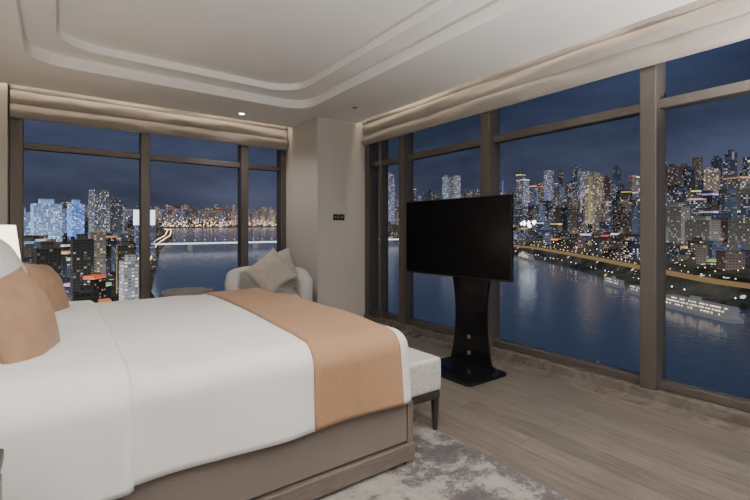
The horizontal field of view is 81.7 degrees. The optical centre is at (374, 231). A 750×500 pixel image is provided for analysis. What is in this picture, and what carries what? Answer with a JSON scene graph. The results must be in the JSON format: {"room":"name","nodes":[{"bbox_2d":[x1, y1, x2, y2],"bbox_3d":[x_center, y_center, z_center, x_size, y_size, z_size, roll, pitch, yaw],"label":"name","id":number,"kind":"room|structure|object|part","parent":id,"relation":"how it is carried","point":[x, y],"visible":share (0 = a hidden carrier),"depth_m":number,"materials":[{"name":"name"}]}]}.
{"room":"hotel room","nodes":[
{"label":"hotel room","id":0,"kind":"room"},
{"bbox_2d":[0,83,9,224],"bbox_3d":[-2.739,-0.350,5.333,3.500,3.100,0.360,0,0,-36],"label":"wall","id":1,"kind":"structure","parent":0,"point":[4,87],"depth_m":4.38,"materials":[{"name":"beige paint"}]},
{"bbox_2d":[9,88,285,298],"bbox_3d":[-2.586,-0.185,5.471,3.090,2.630,0.160,0,0,-36],"label":"frame","id":2,"kind":"object","parent":1,"relation":"attached to","point":[17,145],"visible":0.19,"depth_m":5.25,"materials":[{"name":"brown metal"}]},
{"bbox_2d":[10,84,287,149],"bbox_3d":[-2.507,-1.389,5.356,3.060,0.423,0.098,0,0,-36],"label":"roman shade","id":3,"kind":"object","parent":1,"relation":"attached to","point":[29,103],"visible":0.77,"depth_m":5.11,"materials":[{"name":"fabric"}]},
{"bbox_2d":[286,117,378,316],"bbox_3d":[-0.706,-0.350,6.349,0.980,3.100,1.230,0,0,-36],"label":"wall","id":4,"kind":"structure","parent":0,"point":[325,157],"depth_m":5.81,"materials":[{"name":"beige paint"}]},
{"bbox_2d":[333,214,338,219],"bbox_3d":[-0.514,-0.195,5.720,0.083,0.080,0.012,0,0,-36],"label":"switch plate","id":5,"kind":"object","parent":4,"relation":"attached to","point":[335,216],"visible":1,"depth_m":5.71,"materials":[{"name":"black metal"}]},
{"bbox_2d":[339,214,344,219],"bbox_3d":[-0.442,-0.195,5.773,0.083,0.080,0.012,0,0,-36],"label":"switch plate","id":6,"kind":"object","parent":4,"relation":"attached to","point":[341,216],"visible":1,"depth_m":5.77,"materials":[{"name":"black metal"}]},
{"bbox_2d":[364,314,749,437],"bbox_3d":[1.014,1.215,3.478,10.085,0.170,3.660,0,0,29],"label":"trim","id":7,"kind":"structure","parent":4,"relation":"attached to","point":[736,421],"depth_m":3.30,"materials":[{"name":"brown stone"}]},
{"bbox_2d":[0,0,696,127],"bbox_3d":[0.232,-1.615,2.032,4.580,0.270,9.200,0,0,-36],"label":"ceiling","id":8,"kind":"structure","parent":0,"point":[286,63],"depth_m":3.70,"materials":[{"name":"paint"}]},
{"bbox_2d":[404,335,749,499],"bbox_3d":[0.093,1.250,1.867,4.160,0.100,9.100,0,0,-36],"label":"floor","id":9,"kind":"structure","parent":0,"point":[577,443],"depth_m":2.50,"materials":[{"name":"brown wood"}]},
{"bbox_2d":[0,448,3,499],"bbox_3d":[-1.051,0.870,0.679,0.700,0.660,0.520,0,0,-36],"label":"nightstand","id":10,"kind":"object","parent":9,"relation":"on","point":[1,449],"visible":1,"depth_m":1.05,"materials":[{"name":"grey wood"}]},
{"bbox_2d":[161,287,212,295],"bbox_3d":[-2.123,0.930,4.917,0.540,0.540,0.540,0,0,-36],"label":"side table","id":11,"kind":"object","parent":9,"relation":"on","point":[189,290],"visible":0.42,"depth_m":4.81,"materials":[{"name":"brown wood"}]},
{"bbox_2d":[225,266,312,301],"bbox_3d":[-1.312,0.820,5.350,1.000,0.760,0.840,0,0,-16],"label":"armchair","id":12,"kind":"object","parent":9,"relation":"on","point":[236,279],"visible":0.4,"depth_m":5.23,"materials":[{"name":"fabric"}]},
{"bbox_2d":[244,248,296,291],"bbox_3d":[-1.237,0.490,5.149,0.608,0.612,0.190,0,0,-7],"label":"cushion","id":13,"kind":"object","parent":12,"relation":"on","point":[270,273],"visible":0.94,"depth_m":5.09,"materials":[{"name":"beige fabric"}]},
{"bbox_2d":[255,247,297,282],"bbox_3d":[-1.202,0.460,5.367,0.563,0.542,0.192,0,0,-9],"label":"cushion","id":14,"kind":"object","parent":12,"relation":"on","point":[285,255],"visible":0.17,"depth_m":5.37,"materials":[{"name":"beige fabric"}]},
{"bbox_2d":[408,347,440,429],"bbox_3d":[-0.198,0.975,3.149,0.330,0.450,1.590,0,0,-36],"label":"bench","id":15,"kind":"object","parent":9,"relation":"on","point":[425,368],"depth_m":2.55,"materials":[{"name":"white fabric"}]},
{"bbox_2d":[315,418,568,499],"bbox_3d":[-0.771,1.194,2.350,2.140,0.012,4.000,0,0,-36],"label":"area rug","id":16,"kind":"object","parent":9,"relation":"on","point":[442,467],"visible":0.02,"depth_m":2.08,"materials":[{"name":"grey carpet"}]},
{"bbox_2d":[0,288,414,499],"bbox_3d":[-1.280,0.580,2.372,2.314,1.240,2.319,0,0,-36],"label":"bed","id":17,"kind":"object","parent":16,"relation":"on","point":[251,393],"visible":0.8,"depth_m":1.74,"materials":[{"name":"fabric"}]},
{"bbox_2d":[0,239,27,277],"bbox_3d":[-1.933,0.250,2.252,0.208,0.500,0.720,-20,11,-35],"label":"bed pillow","id":18,"kind":"object","parent":17,"relation":"on","point":[10,261],"depth_m":2.10,"materials":[{"name":"white fabric"}]},
{"bbox_2d":[0,267,59,363],"bbox_3d":[-1.363,0.338,1.655,0.220,0.393,0.383,0,0,-25],"label":"throw cushion","id":19,"kind":"object","parent":17,"relation":"on","point":[29,329],"visible":0.91,"depth_m":1.60,"materials":[{"name":"fabric"}]},
{"bbox_2d":[23,263,69,311],"bbox_3d":[-1.923,0.340,2.508,0.217,0.376,0.434,0,0,-11],"label":"throw cushion","id":20,"kind":"object","parent":17,"relation":"on","point":[46,278],"visible":0.42,"depth_m":2.47,"materials":[{"name":"fabric"}]},
{"bbox_2d":[95,294,411,485],"bbox_3d":[-1.259,0.662,2.427,2.219,0.393,2.129,0,0,-36],"label":"duvet","id":21,"kind":"object","parent":17,"relation":"on","point":[182,383],"depth_m":1.80,"materials":[{"name":"fabric"}]},
{"bbox_2d":[406,194,513,386],"bbox_3d":[0.627,0.448,3.885,0.490,1.505,1.220,0,0,-36],"label":"television","id":22,"kind":"object","parent":9,"relation":"on","point":[470,240],"visible":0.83,"depth_m":3.81,"materials":[{"name":"black metal"}]},
{"bbox_3d":[0.725,0.050,3.958,0.066,0.710,1.220,0,0,-39],"label":"panel","id":23,"kind":"part","parent":22,"relation":"part of","materials":[{"name":"black metal"}]},
{"bbox_3d":[-2.840,0.925,3.051,0.625,0.550,0.500,0,0,-36],"label":"nightstand","id":24,"kind":"object","parent":9,"relation":"on","visible":0},
{"bbox_2d":[0,225,20,258],"bbox_3d":[-2.757,0.300,3.112,0.340,0.700,0.340,0,0,-36],"label":"table lamp","id":25,"kind":"object","parent":24,"relation":"on","point":[8,233],"visible":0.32,"depth_m":3.11,"materials":[{"name":"white fabric"}]},
{"label":"outside","id":26,"kind":"structure","parent":0,"visible":0},
{"bbox_2d":[24,149,749,302],"bbox_3d":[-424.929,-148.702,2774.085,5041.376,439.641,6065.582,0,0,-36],"label":"city skyline","id":27,"kind":"object","parent":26,"point":[708,211],"visible":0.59,"depth_m":767.79},
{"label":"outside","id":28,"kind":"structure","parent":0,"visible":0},
{"bbox_2d":[132,209,155,225],"bbox_3d":[-426.051,-26.852,801.277,38.000,30.723,3.000,0,0,-36],"label":"billboard","id":29,"kind":"object","parent":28,"point":[135,212],"visible":0.71,"depth_m":794.49,"materials":[{"name":"white metal"}]},
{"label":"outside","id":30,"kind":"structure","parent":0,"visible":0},
{"bbox_2d":[151,227,749,398],"bbox_3d":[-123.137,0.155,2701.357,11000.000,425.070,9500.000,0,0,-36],"label":"river","id":31,"kind":"structure","parent":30,"point":[553,307],"depth_m":380.92,"materials":[{"name":"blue liquid"}]},
{"bbox_2d":[155,236,398,249],"bbox_3d":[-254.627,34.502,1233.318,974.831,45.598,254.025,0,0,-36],"label":"bridge","id":32,"kind":"structure","parent":31,"relation":"on","point":[255,243],"depth_m":1153.43,"materials":[{"name":"concrete"}]},
{"bbox_2d":[518,252,534,259],"bbox_3d":[307.204,48.401,887.623,53.114,16.605,66.058,0,0,-36],"label":"cruise ship","id":33,"kind":"object","parent":31,"relation":"on","point":[523,255],"visible":1,"depth_m":870.66},
{"bbox_2d":[604,276,624,287],"bbox_3d":[290.268,60.302,528.425,27.132,13.203,33.460,0,0,-36],"label":"cruise ship","id":34,"kind":"object","parent":31,"relation":"on","point":[611,281],"visible":1,"depth_m":520.65},
{"bbox_2d":[627,285,639,295],"bbox_3d":[283.546,62.386,461.313,33.541,13.354,41.555,0,0,-36],"label":"cruise ship","id":35,"kind":"object","parent":31,"relation":"on","point":[633,289],"visible":0.31,"depth_m":469.00},
{"bbox_2d":[666,294,743,323],"bbox_3d":[275.197,63.773,377.022,44.392,16.703,78.070,0,0,-36],"label":"cruise ship","id":36,"kind":"object","parent":31,"relation":"on","point":[695,305],"visible":0.97,"depth_m":361.53},
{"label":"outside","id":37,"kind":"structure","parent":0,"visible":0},
{"bbox_2d":[84,216,276,227],"bbox_3d":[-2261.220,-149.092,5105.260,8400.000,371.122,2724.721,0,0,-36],"label":"riverbank","id":38,"kind":"structure","parent":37,"point":[190,223],"depth_m":4209.82,"materials":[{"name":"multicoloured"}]},
{"bbox_2d":[176,215,735,298],"bbox_3d":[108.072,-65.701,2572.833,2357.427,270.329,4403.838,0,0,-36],"label":"lights","id":39,"kind":"object","parent":38,"relation":"on","point":[533,221],"visible":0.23,"depth_m":1062.33},
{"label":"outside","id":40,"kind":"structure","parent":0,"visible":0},
{"bbox_2d":[62,230,172,301],"bbox_3d":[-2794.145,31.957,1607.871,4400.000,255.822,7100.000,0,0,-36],"label":"road","id":41,"kind":"structure","parent":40,"point":[153,263],"depth_m":637.92,"materials":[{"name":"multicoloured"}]},
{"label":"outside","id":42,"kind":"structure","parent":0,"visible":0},
{"bbox_2d":[388,222,749,310],"bbox_3d":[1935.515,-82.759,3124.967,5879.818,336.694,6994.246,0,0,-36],"label":"riverbank","id":43,"kind":"structure","parent":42,"point":[716,293],"depth_m":556.13,"materials":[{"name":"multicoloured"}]},
{"bbox_2d":[138,217,743,278],"bbox_3d":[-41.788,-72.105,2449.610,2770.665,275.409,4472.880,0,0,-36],"label":"street lamps","id":44,"kind":"object","parent":43,"relation":"on","point":[187,217],"visible":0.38,"depth_m":2123.24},
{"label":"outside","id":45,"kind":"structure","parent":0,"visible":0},
{"bbox_2d":[514,245,749,288],"bbox_3d":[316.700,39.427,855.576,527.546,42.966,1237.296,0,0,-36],"label":"riverside road","id":46,"kind":"structure","parent":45,"point":[668,272],"depth_m":514.84,"materials":[{"name":"asphalt"}]},
{"bbox_3d":[2.325,-1.700,2.899,0.180,0.400,7.920,0,0,-36],"label":"wall","id":47,"kind":"structure","parent":0,"visible":0},
{"bbox_2d":[362,0,749,145],"bbox_3d":[2.168,-1.386,2.759,0.099,0.427,7.840,0,0,-36],"label":"roman shade","id":48,"kind":"object","parent":47,"relation":"attached to","point":[697,26],"visible":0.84,"depth_m":3.42,"materials":[{"name":"fabric"}]},
{"bbox_2d":[365,62,749,412],"bbox_3d":[2.264,-0.185,2.855,0.170,2.630,7.920,0,0,-36],"label":"frame","id":49,"kind":"object","parent":47,"relation":"attached to","point":[653,106],"visible":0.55,"depth_m":3.40,"materials":[{"name":"brown metal"}]}
]}

